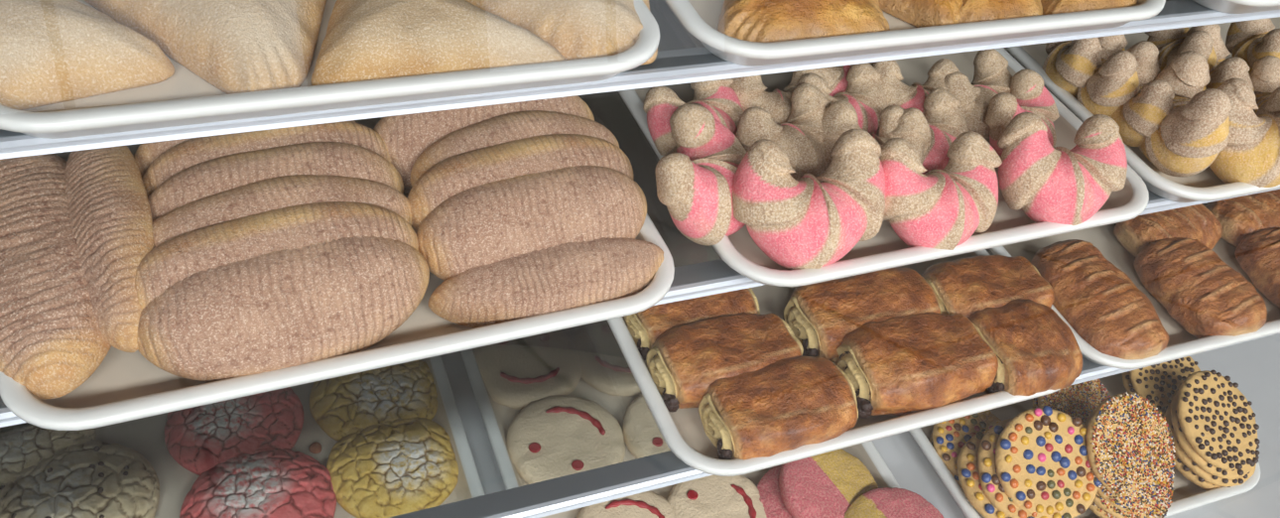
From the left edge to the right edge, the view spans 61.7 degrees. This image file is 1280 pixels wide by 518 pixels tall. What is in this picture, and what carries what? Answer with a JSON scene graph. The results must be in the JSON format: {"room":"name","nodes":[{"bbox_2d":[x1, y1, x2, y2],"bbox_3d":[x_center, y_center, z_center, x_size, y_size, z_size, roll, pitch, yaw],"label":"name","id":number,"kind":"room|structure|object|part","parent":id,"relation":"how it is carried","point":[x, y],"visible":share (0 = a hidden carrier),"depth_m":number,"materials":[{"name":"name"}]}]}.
{"room":"food shop","nodes":[
{"label":"food shop","id":0,"kind":"room"},
{"bbox_3d":[1.670,1.333,1.211,10.700,0.050,6.400,-10,46,-20],"label":"floor","id":1,"kind":"structure","parent":0,"visible":0},
{"bbox_2d":[440,333,1279,517],"bbox_3d":[0.082,-0.038,1.232,2.280,1.500,0.886,-10,46,-20],"label":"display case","id":2,"kind":"object","parent":1,"relation":"on","point":[1254,365],"visible":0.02,"depth_m":1.38,"materials":[{"name":"metal"}]},
{"bbox_2d":[38,355,485,517],"bbox_3d":[-0.408,0.275,1.181,0.457,0.028,0.620,-10,46,-20],"label":"baking tray","id":3,"kind":"object","parent":2,"relation":"on","point":[145,436],"visible":0.03,"depth_m":1.24,"materials":[{"name":"white plastic"}]},
{"bbox_2d":[0,427,96,486],"bbox_3d":[-0.691,0.204,1.196,0.148,0.032,0.150,-10,46,-20],"label":"cookie","id":4,"kind":"object","parent":3,"relation":"on","point":[24,450],"visible":0.41,"depth_m":1.18,"materials":[{"name":"food"}]},
{"bbox_2d":[0,440,159,517],"bbox_3d":[-0.609,0.260,1.150,0.170,0.036,0.171,-10,46,-20],"label":"concha","id":5,"kind":"object","parent":3,"relation":"on","point":[94,478],"visible":0.98,"depth_m":1.15,"materials":[{"name":"food"}]},
{"bbox_2d":[164,386,304,475],"bbox_3d":[-0.475,0.186,1.255,0.155,0.033,0.156,-10,46,-20],"label":"cookie","id":6,"kind":"object","parent":3,"relation":"on","point":[198,439],"visible":0.77,"depth_m":1.23,"materials":[{"name":"food"}]},
{"bbox_2d":[179,447,336,517],"bbox_3d":[-0.419,0.268,1.177,0.165,0.035,0.165,-10,46,-20],"label":"cookie","id":7,"kind":"object","parent":3,"relation":"on","point":[273,482],"visible":1,"depth_m":1.18,"materials":[{"name":"food"}]},
{"bbox_2d":[308,442,321,453],"bbox_3d":[-0.380,0.221,1.254,0.014,0.008,0.016,-10,46,-20],"label":"crumb","id":8,"kind":"object","parent":3,"relation":"on","point":[316,448],"visible":1,"depth_m":1.25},
{"bbox_2d":[309,359,437,441],"bbox_3d":[-0.323,0.161,1.309,0.157,0.033,0.154,-10,46,-20],"label":"cookie","id":9,"kind":"object","parent":3,"relation":"on","point":[341,406],"visible":0.79,"depth_m":1.29,"materials":[{"name":"food"}]},
{"bbox_2d":[326,416,458,517],"bbox_3d":[-0.284,0.235,1.238,0.150,0.032,0.151,-15,48,-24],"label":"concha","id":10,"kind":"object","parent":3,"relation":"on","point":[400,466],"visible":0.99,"depth_m":1.22,"materials":[{"name":"food"}]},
{"bbox_2d":[0,249,1277,517],"bbox_3d":[0.062,-0.073,1.271,2.240,0.014,0.735,-10,46,-20],"label":"glass shelf","id":11,"kind":"object","parent":2,"relation":"attached to","point":[548,497],"visible":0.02,"depth_m":0.96,"materials":[{"name":"glass"}]},
{"bbox_3d":[0.061,-0.078,1.271,2.240,0.006,0.728,-10,46,-20],"label":"glass panel","id":12,"kind":"part","parent":11,"relation":"part of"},
{"bbox_2d":[606,249,1059,476],"bbox_3d":[0.140,-0.040,1.220,0.457,0.028,0.620,-10,46,-20],"label":"baking tray","id":13,"kind":"object","parent":11,"relation":"on","point":[683,432],"visible":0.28,"depth_m":1.01,"materials":[{"name":"white plastic"}]},
{"bbox_2d":[623,287,760,360],"bbox_3d":[0.054,0.055,1.084,0.142,0.049,0.096,-11,47,-21],"label":"croissant","id":14,"kind":"object","parent":13,"relation":"on","point":[645,326],"visible":0.48,"depth_m":1.06,"materials":[{"name":"food"}]},
{"bbox_2d":[645,313,803,412],"bbox_3d":[0.083,0.096,1.041,0.152,0.055,0.094,-11,47,-21],"label":"croissant","id":15,"kind":"object","parent":13,"relation":"on","point":[683,362],"visible":0.8,"depth_m":1.02,"materials":[{"name":"food"}]},
{"bbox_2d":[698,356,858,459],"bbox_3d":[0.132,0.137,1.004,0.150,0.059,0.096,-13,48,-23],"label":"croissant","id":16,"kind":"object","parent":13,"relation":"on","point":[788,404],"visible":0.99,"depth_m":0.98,"materials":[{"name":"food"}]},
{"bbox_2d":[783,266,941,361],"bbox_3d":[0.233,0.053,1.110,0.166,0.062,0.101,-10,47,-20],"label":"croissant","id":17,"kind":"object","parent":13,"relation":"on","point":[820,316],"visible":0.75,"depth_m":1.08,"materials":[{"name":"food"}]},
{"bbox_2d":[831,312,998,418],"bbox_3d":[0.273,0.101,1.066,0.160,0.062,0.109,-9,46,-19],"label":"croissant","id":18,"kind":"object","parent":13,"relation":"on","point":[909,364],"visible":0.91,"depth_m":1.03,"materials":[{"name":"food"}]},
{"bbox_2d":[920,255,1054,318],"bbox_3d":[0.369,0.038,1.154,0.146,0.058,0.099,-9,46,-20],"label":"croissant","id":19,"kind":"object","parent":13,"relation":"on","point":[965,287],"visible":0.57,"depth_m":1.13,"materials":[{"name":"food"}]},
{"bbox_2d":[968,299,1082,395],"bbox_3d":[0.390,0.089,1.096,0.105,0.068,0.114,-10,46,-20],"label":"croissant","id":20,"kind":"object","parent":13,"relation":"on","point":[1036,350],"visible":0.78,"depth_m":1.07,"materials":[{"name":"food"}]},
{"bbox_3d":[0.186,0.166,1.042,2.240,0.013,0.029,-10,46,-20],"label":"trim","id":21,"kind":"part","parent":11,"relation":"part of","materials":[{"name":"metal"}]},
{"bbox_2d":[988,202,1279,369],"bbox_3d":[0.572,-0.117,1.383,0.457,0.028,0.620,-10,46,-20],"label":"baking tray","id":22,"kind":"object","parent":11,"relation":"on","point":[1181,343],"visible":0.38,"depth_m":1.22,"materials":[{"name":"white plastic"}]},
{"bbox_2d":[1030,239,1168,359],"bbox_3d":[0.503,0.042,1.175,0.106,0.057,0.176,-7,45,-17],"label":"pastry","id":23,"kind":"object","parent":22,"relation":"on","point":[1098,300],"visible":0.82,"depth_m":1.15,"materials":[{"name":"food"}]},
{"bbox_2d":[1113,203,1222,257],"bbox_3d":[0.634,-0.038,1.285,0.129,0.056,0.088,-12,47,-22],"label":"pastry","id":24,"kind":"object","parent":22,"relation":"on","point":[1197,221],"visible":0.61,"depth_m":1.26,"materials":[{"name":"food"}]},
{"bbox_2d":[1133,237,1267,338],"bbox_3d":[0.635,0.031,1.213,0.112,0.056,0.150,-8,46,-19],"label":"pastry","id":25,"kind":"object","parent":22,"relation":"on","point":[1205,295],"visible":0.94,"depth_m":1.19,"materials":[{"name":"food"}]},
{"bbox_2d":[1205,189,1279,247],"bbox_3d":[0.787,-0.058,1.334,0.174,0.057,0.089,-10,46,-20],"label":"pastry","id":26,"kind":"object","parent":22,"relation":"on","point":[1238,217],"visible":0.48,"depth_m":1.30,"materials":[{"name":"food"}]},
{"bbox_2d":[1234,227,1279,307],"bbox_3d":[0.769,0.014,1.254,0.100,0.057,0.138,-4,45,-15],"label":"pastry","id":27,"kind":"object","parent":22,"relation":"on","point":[1257,253],"visible":1,"depth_m":1.25,"materials":[{"name":"food"}]},
{"bbox_2d":[0,0,1279,159],"bbox_3d":[0.087,-0.371,1.064,2.240,0.014,0.619,-10,46,-20],"label":"glass shelf","id":28,"kind":"object","parent":2,"relation":"attached to","point":[682,58],"visible":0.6,"depth_m":0.80,"materials":[{"name":"glass"}]},
{"bbox_2d":[0,0,660,138],"bbox_3d":[-0.291,-0.305,0.893,0.457,0.028,0.620,-10,46,-20],"label":"baking tray","id":29,"kind":"object","parent":28,"relation":"on","point":[184,98],"visible":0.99,"depth_m":0.69,"materials":[{"name":"white ceramic"}]},
{"bbox_2d":[0,0,174,110],"bbox_3d":[-0.397,-0.152,0.695,0.136,0.042,0.140,-25,53,-31],"label":"dusted turnover","id":30,"kind":"object","parent":29,"relation":"on","point":[52,52],"visible":0.99,"depth_m":0.68,"materials":[{"name":"food"}]},
{"bbox_2d":[84,0,326,94],"bbox_3d":[-0.297,-0.173,0.734,0.187,0.046,0.183,-10,46,-20],"label":"dusted turnover","id":31,"kind":"object","parent":29,"relation":"on","point":[234,46],"visible":0.88,"depth_m":0.71,"materials":[{"name":"food"}]},
{"bbox_2d":[311,0,566,85],"bbox_3d":[-0.157,-0.186,0.777,0.179,0.041,0.170,-10,46,-20],"label":"dusted turnover","id":32,"kind":"object","parent":29,"relation":"on","point":[364,40],"visible":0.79,"depth_m":0.73,"materials":[{"name":"food"}]},
{"bbox_2d":[465,0,657,65],"bbox_3d":[-0.067,-0.202,0.813,0.191,0.037,0.163,-10,46,-20],"label":"dusted turnover","id":33,"kind":"object","parent":29,"relation":"on","point":[577,29],"visible":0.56,"depth_m":0.78,"materials":[{"name":"food"}]},
{"bbox_3d":[0.087,-0.377,1.063,2.240,0.006,0.612,-10,46,-20],"label":"glass panel","id":34,"kind":"part","parent":28,"relation":"part of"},
{"bbox_2d":[664,0,1165,66],"bbox_3d":[0.153,-0.379,1.053,0.457,0.028,0.620,-10,46,-20],"label":"baking tray","id":35,"kind":"object","parent":28,"relation":"on","point":[701,18],"visible":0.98,"depth_m":0.83,"materials":[{"name":"white ceramic"}]},
{"bbox_2d":[717,0,890,42],"bbox_3d":[0.136,-0.204,0.854,0.138,0.037,0.122,11,43,1],"label":"golden turnover","id":36,"kind":"object","parent":35,"relation":"on","point":[759,21],"visible":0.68,"depth_m":0.82,"materials":[{"name":"food"}]},
{"bbox_2d":[878,0,962,27],"bbox_3d":[0.229,-0.228,0.901,0.110,0.030,0.065,37,49,26],"label":"golden turnover","id":37,"kind":"object","parent":35,"relation":"on","point":[917,13],"visible":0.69,"depth_m":0.88,"materials":[{"name":"food"}]},
{"bbox_2d":[957,0,1042,23],"bbox_3d":[0.302,-0.240,0.924,0.092,0.035,0.152,8,43,-2],"label":"golden turnover","id":38,"kind":"object","parent":35,"relation":"on","point":[970,11],"visible":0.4,"depth_m":0.88,"materials":[{"name":"food"}]},
{"bbox_2d":[1040,0,1137,14],"bbox_3d":[0.398,-0.250,0.952,0.136,0.035,0.103,-10,46,-20],"label":"golden turnover","id":39,"kind":"object","parent":35,"relation":"on","point":[1050,7],"visible":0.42,"depth_m":0.91,"materials":[{"name":"food"}]},
{"bbox_2d":[1192,0,1279,13],"bbox_3d":[0.613,-0.457,1.221,0.457,0.028,0.620,-10,46,-20],"label":"baking tray","id":40,"kind":"object","parent":28,"relation":"on","point":[1225,6],"visible":1,"depth_m":0.97,"materials":[{"name":"white ceramic"}]},
{"bbox_2d":[0,91,1279,427],"bbox_3d":[0.074,-0.223,1.168,2.240,0.014,0.675,-10,46,-20],"label":"glass shelf","id":41,"kind":"object","parent":2,"relation":"attached to","point":[700,271],"visible":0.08,"depth_m":0.96,"materials":[{"name":"glass"}]},
{"bbox_2d":[0,117,674,430],"bbox_3d":[-0.298,-0.126,0.966,0.490,0.028,0.620,-11,47,-21],"label":"baking tray","id":42,"kind":"object","parent":41,"relation":"on","point":[125,386],"visible":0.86,"depth_m":0.75,"materials":[{"name":"white ceramic"}]},
{"bbox_2d":[0,153,111,399],"bbox_3d":[-0.441,-0.008,0.782,0.107,0.066,0.263,-19,50,-28],"label":"loaf","id":43,"kind":"object","parent":42,"relation":"on","point":[52,341],"visible":0.7,"depth_m":0.72,"materials":[{"name":"food"}]},
{"bbox_2d":[64,145,154,352],"bbox_3d":[-0.393,-0.020,0.789,0.066,0.081,0.230,-15,48,-24],"label":"loaf","id":44,"kind":"object","parent":42,"relation":"on","point":[109,209],"visible":0.73,"depth_m":0.74,"materials":[{"name":"food"}]},
{"bbox_2d":[133,120,356,178],"bbox_3d":[-0.309,-0.080,0.862,0.179,0.085,0.077,-14,48,-23],"label":"loaf","id":45,"kind":"object","parent":42,"relation":"on","point":[146,154],"visible":0.07,"depth_m":0.82,"materials":[{"name":"food"}]},
{"bbox_2d":[141,121,390,197],"bbox_3d":[-0.288,-0.058,0.845,0.194,0.086,0.078,-14,48,-24],"label":"loaf","id":46,"kind":"object","parent":42,"relation":"on","point":[187,154],"visible":0.24,"depth_m":0.82,"materials":[{"name":"food"}]},
{"bbox_2d":[147,141,403,221],"bbox_3d":[-0.277,-0.035,0.821,0.199,0.086,0.078,-12,47,-22],"label":"loaf","id":47,"kind":"object","parent":42,"relation":"on","point":[199,181],"visible":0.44,"depth_m":0.80,"materials":[{"name":"food"}]},
{"bbox_2d":[134,201,418,309],"bbox_3d":[-0.258,0.015,0.774,0.208,0.086,0.082,-15,49,-25],"label":"loaf","id":48,"kind":"object","parent":42,"relation":"on","point":[181,256],"visible":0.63,"depth_m":0.75,"materials":[{"name":"food"}]},
{"bbox_2d":[152,174,412,247],"bbox_3d":[-0.267,-0.011,0.797,0.209,0.086,0.078,-15,48,-25],"label":"loaf","id":49,"kind":"object","parent":42,"relation":"on","point":[258,196],"visible":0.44,"depth_m":0.78,"materials":[{"name":"food"}]},
{"bbox_2d":[136,235,429,382],"bbox_3d":[-0.249,0.034,0.765,0.209,0.086,0.087,-14,48,-24],"label":"loaf","id":50,"kind":"object","parent":42,"relation":"on","point":[282,309],"visible":0.9,"depth_m":0.73,"materials":[{"name":"food"}]},
{"bbox_2d":[373,95,594,194],"bbox_3d":[-0.131,-0.099,0.916,0.202,0.086,0.078,-11,47,-21],"label":"loaf","id":51,"kind":"object","parent":42,"relation":"on","point":[406,137],"visible":0.22,"depth_m":0.88,"materials":[{"name":"food"}]},
{"bbox_2d":[409,110,619,187],"bbox_3d":[-0.098,-0.073,0.895,0.184,0.086,0.078,-15,48,-24],"label":"loaf","id":52,"kind":"object","parent":42,"relation":"on","point":[508,127],"visible":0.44,"depth_m":0.87,"materials":[{"name":"food"}]},
{"bbox_2d":[407,133,634,233],"bbox_3d":[-0.091,-0.048,0.871,0.195,0.086,0.079,-15,48,-24],"label":"loaf","id":53,"kind":"object","parent":42,"relation":"on","point":[453,175],"visible":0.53,"depth_m":0.84,"materials":[{"name":"food"}]},
{"bbox_2d":[416,165,646,280],"bbox_3d":[-0.081,-0.024,0.852,0.196,0.081,0.080,-12,47,-22],"label":"loaf","id":54,"kind":"object","parent":42,"relation":"on","point":[494,221],"visible":0.7,"depth_m":0.82,"materials":[{"name":"food"}]},
{"bbox_2d":[428,237,663,328],"bbox_3d":[-0.066,0.014,0.843,0.198,0.061,0.068,-14,48,-24],"label":"loaf","id":55,"kind":"object","parent":42,"relation":"on","point":[570,275],"visible":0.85,"depth_m":0.81,"materials":[{"name":"food"}]},
{"bbox_3d":[0.074,-0.228,1.168,2.240,0.006,0.668,-10,46,-20],"label":"glass panel","id":56,"kind":"part","parent":41,"relation":"part of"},
{"bbox_2d":[618,47,1149,286],"bbox_3d":[0.180,-0.210,1.144,0.457,0.028,0.620,-10,47,-20],"label":"baking tray","id":57,"kind":"object","parent":41,"relation":"on","point":[886,249],"visible":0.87,"depth_m":0.97,"materials":[{"name":"white ceramic"}]},
{"bbox_2d":[642,78,743,155],"bbox_3d":[0.056,-0.125,0.987,0.076,0.080,0.110,36,49,25],"label":"croissant","id":58,"kind":"object","parent":57,"relation":"on","point":[660,103],"visible":0.51,"depth_m":0.96,"materials":[{"name":"food"}]},
{"bbox_2d":[654,103,746,245],"bbox_3d":[0.058,-0.066,0.914,0.087,0.097,0.127,13,43,3],"label":"croissant","id":59,"kind":"object","parent":57,"relation":"on","point":[695,182],"visible":0.92,"depth_m":0.87,"materials":[{"name":"food"}]},
{"bbox_2d":[729,68,828,125],"bbox_3d":[0.131,-0.143,1.023,0.102,0.076,0.070,-2,44,-12],"label":"croissant","id":60,"kind":"object","parent":57,"relation":"on","point":[750,92],"visible":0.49,"depth_m":1.00,"materials":[{"name":"food"}]},
{"bbox_2d":[735,83,830,180],"bbox_3d":[0.139,-0.105,0.981,0.108,0.080,0.073,-24,53,-31],"label":"croissant","id":61,"kind":"object","parent":57,"relation":"on","point":[800,137],"visible":0.76,"depth_m":0.96,"materials":[{"name":"food"}]},
{"bbox_2d":[732,128,886,269],"bbox_3d":[0.143,-0.043,0.897,0.136,0.106,0.091,-7,45,-17],"label":"croissant","id":62,"kind":"object","parent":57,"relation":"on","point":[810,221],"visible":1,"depth_m":0.87,"materials":[{"name":"food"}]},
{"bbox_2d":[797,63,888,135],"bbox_3d":[0.196,-0.138,1.029,0.102,0.077,0.071,-17,49,-26],"label":"croissant","id":63,"kind":"object","parent":57,"relation":"on","point":[864,92],"visible":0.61,"depth_m":1.02,"materials":[{"name":"food"}]},
{"bbox_2d":[819,62,873,97],"bbox_3d":[0.200,-0.178,1.074,0.099,0.075,0.069,-19,50,-27],"label":"croissant","id":64,"kind":"object","parent":57,"relation":"on","point":[835,76],"visible":0.2,"depth_m":1.05,"materials":[{"name":"food"}]},
{"bbox_2d":[821,100,931,173],"bbox_3d":[0.211,-0.096,0.983,0.108,0.082,0.071,10,43,0],"label":"croissant","id":65,"kind":"object","parent":57,"relation":"on","point":[840,116],"visible":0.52,"depth_m":0.97,"materials":[{"name":"food"}]},
{"bbox_2d":[872,58,960,115],"bbox_3d":[0.269,-0.152,1.058,0.102,0.077,0.071,1,44,-9],"label":"croissant","id":66,"kind":"object","parent":57,"relation":"on","point":[897,92],"visible":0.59,"depth_m":1.04,"materials":[{"name":"food"}]},
{"bbox_2d":[878,87,969,174],"bbox_3d":[0.269,-0.106,1.007,0.104,0.079,0.073,-22,52,-30],"label":"croissant","id":67,"kind":"object","parent":57,"relation":"on","point":[946,121],"visible":0.48,"depth_m":0.99,"materials":[{"name":"food"}]},
{"bbox_2d":[879,130,1001,250],"bbox_3d":[0.262,-0.053,0.937,0.127,0.096,0.083,-9,46,-19],"label":"croissant","id":68,"kind":"object","parent":57,"relation":"on","point":[937,208],"visible":0.96,"depth_m":0.91,"materials":[{"name":"food"}]},
{"bbox_2d":[944,48,1012,141],"bbox_3d":[0.343,-0.156,1.075,0.071,0.078,0.105,37,49,26],"label":"croissant","id":69,"kind":"object","parent":57,"relation":"on","point":[991,76],"visible":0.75,"depth_m":1.05,"materials":[{"name":"food"}]},
{"bbox_2d":[985,68,1059,157],"bbox_3d":[0.378,-0.131,1.052,0.070,0.082,0.105,30,47,21],"label":"croissant","id":70,"kind":"object","parent":57,"relation":"on","point":[1029,93],"visible":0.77,"depth_m":1.04,"materials":[{"name":"food"}]},
{"bbox_2d":[997,112,1127,225],"bbox_3d":[0.389,-0.077,0.986,0.127,0.098,0.086,-3,44,-13],"label":"croissant","id":71,"kind":"object","parent":57,"relation":"on","point":[1058,185],"visible":0.98,"depth_m":0.96,"materials":[{"name":"food"}]},
{"bbox_2d":[1003,16,1279,202],"bbox_3d":[0.611,-0.288,1.306,0.457,0.028,0.620,-10,46,-20],"label":"baking tray","id":72,"kind":"object","parent":41,"relation":"on","point":[1206,186],"visible":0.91,"depth_m":1.09,"materials":[{"name":"white ceramic"}]},
{"bbox_2d":[1042,37,1102,95],"bbox_3d":[0.471,-0.218,1.154,0.061,0.093,0.106,17,43,8],"label":"croissant","id":73,"kind":"object","parent":72,"relation":"on","point":[1069,64],"visible":0.56,"depth_m":1.12,"materials":[{"name":"food"}]},
{"bbox_2d":[1073,34,1140,116],"bbox_3d":[0.495,-0.192,1.128,0.063,0.096,0.112,6,43,-4],"label":"croissant","id":74,"kind":"object","parent":72,"relation":"on","point":[1116,81],"visible":0.74,"depth_m":1.09,"materials":[{"name":"food"}]},
{"bbox_2d":[1109,40,1174,146],"bbox_3d":[0.518,-0.160,1.099,0.062,0.096,0.109,14,43,4],"label":"croissant","id":75,"kind":"object","parent":72,"relation":"on","point":[1140,116],"visible":0.78,"depth_m":1.07,"materials":[{"name":"food"}]},
{"bbox_2d":[1145,27,1217,72],"bbox_3d":[0.603,-0.229,1.190,0.061,0.092,0.109,1,44,-9],"label":"croissant","id":76,"kind":"object","parent":72,"relation":"on","point":[1171,43],"visible":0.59,"depth_m":1.17,"materials":[{"name":"food"}]},
{"bbox_2d":[1138,50,1231,176],"bbox_3d":[0.544,-0.140,1.068,0.076,0.116,0.132,5,43,-5],"label":"croissant","id":77,"kind":"object","parent":72,"relation":"on","point":[1191,137],"visible":0.87,"depth_m":1.03,"materials":[{"name":"food"}]},
{"bbox_2d":[1185,23,1254,92],"bbox_3d":[0.626,-0.196,1.159,0.062,0.093,0.110,3,43,-7],"label":"croissant","id":78,"kind":"object","parent":72,"relation":"on","point":[1235,66],"visible":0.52,"depth_m":1.12,"materials":[{"name":"food"}]},
{"bbox_2d":[1209,77,1279,187],"bbox_3d":[0.619,-0.118,1.066,0.130,0.105,0.083,6,43,-4],"label":"croissant","id":79,"kind":"object","parent":72,"relation":"on","point":[1251,154],"visible":0.7,"depth_m":1.04,"materials":[{"name":"food"}]},
{"bbox_2d":[1225,17,1279,74],"bbox_3d":[0.712,-0.239,1.222,0.061,0.091,0.107,4,43,-6],"label":"croissant","id":80,"kind":"object","parent":72,"relation":"on","point":[1251,41],"visible":0.65,"depth_m":1.22,"materials":[{"name":"food"}]},
{"bbox_2d":[1249,55,1279,117],"bbox_3d":[0.675,-0.158,1.130,0.064,0.090,0.109,13,43,3],"label":"croissant","id":81,"kind":"object","parent":72,"relation":"on","point":[1264,76],"visible":0.52,"depth_m":1.13,"materials":[{"name":"food"}]},
{"bbox_2d":[460,348,900,517],"bbox_3d":[0.039,0.200,1.344,0.457,0.028,0.620,-10,46,-20],"label":"baking tray","id":82,"kind":"object","parent":2,"relation":"on","point":[497,418],"visible":0.04,"depth_m":1.32,"materials":[{"name":"white plastic"}]},
{"bbox_2d":[473,346,581,409],"bbox_3d":[-0.145,0.133,1.377,0.143,0.026,0.142,-4,45,-14],"label":"cookie","id":83,"kind":"object","parent":82,"relation":"on","point":[513,377],"visible":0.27,"depth_m":1.35,"materials":[{"name":"food"}]},
{"bbox_2d":[506,395,625,484],"bbox_3d":[-0.088,0.221,1.294,0.145,0.027,0.144,20,44,11],"label":"cookie","id":84,"kind":"object","parent":82,"relation":"on","point":[552,437],"visible":0.94,"depth_m":1.29,"materials":[{"name":"food"}]},
{"bbox_2d":[578,353,641,395],"bbox_3d":[-0.022,0.123,1.411,0.137,0.025,0.136,8,43,-2],"label":"cookie","id":85,"kind":"object","parent":82,"relation":"on","point":[610,376],"visible":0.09,"depth_m":1.37,"materials":[{"name":"food"}]},
{"bbox_2d":[576,490,674,517],"bbox_3d":[-0.010,0.311,1.215,0.130,0.024,0.129,12,43,2],"label":"cookie","id":86,"kind":"object","parent":82,"relation":"on","point":[647,504],"visible":0.8,"depth_m":1.23,"materials":[{"name":"food"}]},
{"bbox_2d":[622,393,670,458],"bbox_3d":[0.046,0.210,1.332,0.136,0.025,0.134,5,43,-6],"label":"cookie","id":87,"kind":"object","parent":82,"relation":"on","point":[642,436],"visible":0.38,"depth_m":1.31,"materials":[{"name":"food"}]},
{"bbox_2d":[666,474,767,517],"bbox_3d":[0.094,0.299,1.247,0.131,0.024,0.132,-2,44,-13],"label":"cookie","id":88,"kind":"object","parent":82,"relation":"on","point":[710,496],"visible":0.93,"depth_m":1.25,"materials":[{"name":"food"}]},
{"bbox_2d":[757,464,793,517],"bbox_3d":[0.197,0.294,1.272,0.125,0.025,0.125,12,43,2],"label":"cookie","id":89,"kind":"object","parent":82,"relation":"on","point":[768,485],"visible":0.23,"depth_m":1.26,"materials":[{"name":"food"}]},
{"bbox_2d":[778,448,878,517],"bbox_3d":[0.226,0.274,1.270,0.125,0.038,0.124,4,43,-6],"label":"cookie","id":90,"kind":"object","parent":89,"relation":"on","point":[824,485],"visible":0.94,"depth_m":1.26,"materials":[{"name":"food"}]},
{"bbox_2d":[844,487,943,517],"bbox_3d":[0.292,0.318,1.222,0.124,0.038,0.124,-6,45,-17],"label":"cookie","id":91,"kind":"object","parent":82,"relation":"on","point":[882,502],"visible":1,"depth_m":1.24,"materials":[{"name":"food"}]},
{"bbox_2d":[908,373,1260,517],"bbox_3d":[0.510,0.120,1.516,0.440,0.028,0.620,-10,46,-20],"label":"baking tray","id":92,"kind":"object","parent":2,"relation":"on","point":[1188,495],"visible":0.1,"depth_m":1.35,"materials":[{"name":"white plastic"}]},
{"bbox_2d":[929,431,962,488],"bbox_3d":[0.426,0.247,1.367,0.113,0.020,0.115,30,47,20],"label":"cookie","id":93,"kind":"object","parent":92,"relation":"on","point":[931,438],"visible":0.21,"depth_m":1.33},
{"bbox_2d":[932,409,1001,476],"bbox_3d":[0.426,0.235,1.358,0.114,0.032,0.113,-1,44,-11],"label":"cookie","id":94,"kind":"object","parent":93,"relation":"on","point":[949,437],"visible":0.39,"depth_m":1.36,"materials":[{"name":"food"}]},
{"bbox_2d":[957,429,1008,517],"bbox_3d":[0.455,0.268,1.308,0.137,0.034,0.135,31,47,21],"label":"cookie","id":95,"kind":"object","parent":92,"relation":"on","point":[967,471],"visible":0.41,"depth_m":1.29,"materials":[{"name":"food"}]},
{"bbox_2d":[977,418,1063,517],"bbox_3d":[0.473,0.257,1.299,0.132,0.062,0.134,36,49,25],"label":"cookie","id":96,"kind":"object","parent":95,"relation":"on","point":[992,489],"visible":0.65,"depth_m":1.28,"materials":[{"name":"food"}]},
{"bbox_2d":[995,405,1102,517],"bbox_3d":[0.492,0.246,1.288,0.136,0.088,0.117,12,43,2],"label":"cookie","id":97,"kind":"object","parent":96,"relation":"on","point":[1042,462],"visible":0.98,"depth_m":1.28,"materials":[{"name":"food"}]},
{"bbox_2d":[1032,396,1038,407],"bbox_3d":[0.570,0.205,1.413,0.107,0.025,0.108,23,45,14],"label":"cookie","id":98,"kind":"object","parent":92,"relation":"on","point":[1035,400],"visible":0.09,"depth_m":1.41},
{"bbox_2d":[1037,379,1110,424],"bbox_3d":[0.571,0.192,1.403,0.107,0.052,0.102,13,43,3],"label":"cookie","id":99,"kind":"object","parent":98,"relation":"on","point":[1081,400],"visible":0.37,"depth_m":1.40,"materials":[{"name":"food"}]},
{"bbox_2d":[1088,492,1172,517],"bbox_3d":[0.598,0.274,1.340,0.134,0.031,0.135,15,43,5],"label":"cookie","id":100,"kind":"object","parent":92,"relation":"on","point":[1096,510],"visible":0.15,"depth_m":1.30,"materials":[{"name":"food"}]},
{"bbox_2d":[1093,475,1173,517],"bbox_3d":[0.600,0.261,1.330,0.132,0.051,0.132,14,43,4],"label":"cookie","id":101,"kind":"object","parent":100,"relation":"on","point":[1100,502],"visible":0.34,"depth_m":1.29,"materials":[{"name":"food"}]},
{"bbox_2d":[1083,410,1174,513],"bbox_3d":[0.601,0.246,1.320,0.134,0.070,0.124,1,44,-9],"label":"cookie","id":102,"kind":"object","parent":101,"relation":"on","point":[1121,504],"visible":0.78,"depth_m":1.29,"materials":[{"name":"food"}]},
{"bbox_2d":[1086,391,1175,504],"bbox_3d":[0.602,0.232,1.311,0.136,0.087,0.113,-19,50,-27],"label":"cookie","id":103,"kind":"object","parent":102,"relation":"on","point":[1129,443],"visible":1,"depth_m":1.30,"materials":[{"name":"food"}]},
{"bbox_2d":[1122,371,1162,416],"bbox_3d":[0.715,0.176,1.463,0.113,0.029,0.114,17,43,8],"label":"cookie","id":104,"kind":"object","parent":92,"relation":"on","point":[1127,383],"visible":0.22,"depth_m":1.45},
{"bbox_2d":[1129,356,1200,416],"bbox_3d":[0.716,0.162,1.453,0.112,0.053,0.109,16,43,7],"label":"cookie","id":105,"kind":"object","parent":104,"relation":"on","point":[1159,383],"visible":0.44,"depth_m":1.44,"materials":[{"name":"food"}]},
{"bbox_2d":[1163,415,1230,490],"bbox_3d":[0.745,0.247,1.405,0.128,0.033,0.129,20,44,11],"label":"cookie","id":106,"kind":"object","parent":92,"relation":"on","point":[1183,468],"visible":0.19,"depth_m":1.37,"materials":[{"name":"food"}]},
{"bbox_2d":[1164,402,1259,486],"bbox_3d":[0.744,0.233,1.395,0.127,0.047,0.128,25,45,16],"label":"cookie","id":107,"kind":"object","parent":106,"relation":"on","point":[1213,479],"visible":0.27,"depth_m":1.36,"materials":[{"name":"food"}]},
{"bbox_2d":[1170,391,1259,479],"bbox_3d":[0.744,0.220,1.385,0.130,0.059,0.121,-25,53,-32],"label":"cookie","id":108,"kind":"object","parent":107,"relation":"on","point":[1186,447],"visible":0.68,"depth_m":1.36,"materials":[{"name":"food"}]},
{"bbox_2d":[1176,369,1260,470],"bbox_3d":[0.742,0.206,1.377,0.122,0.070,0.124,16,43,7],"label":"cookie","id":109,"kind":"object","parent":108,"relation":"on","point":[1215,417],"visible":1,"depth_m":1.36,"materials":[{"name":"food"}]}
]}

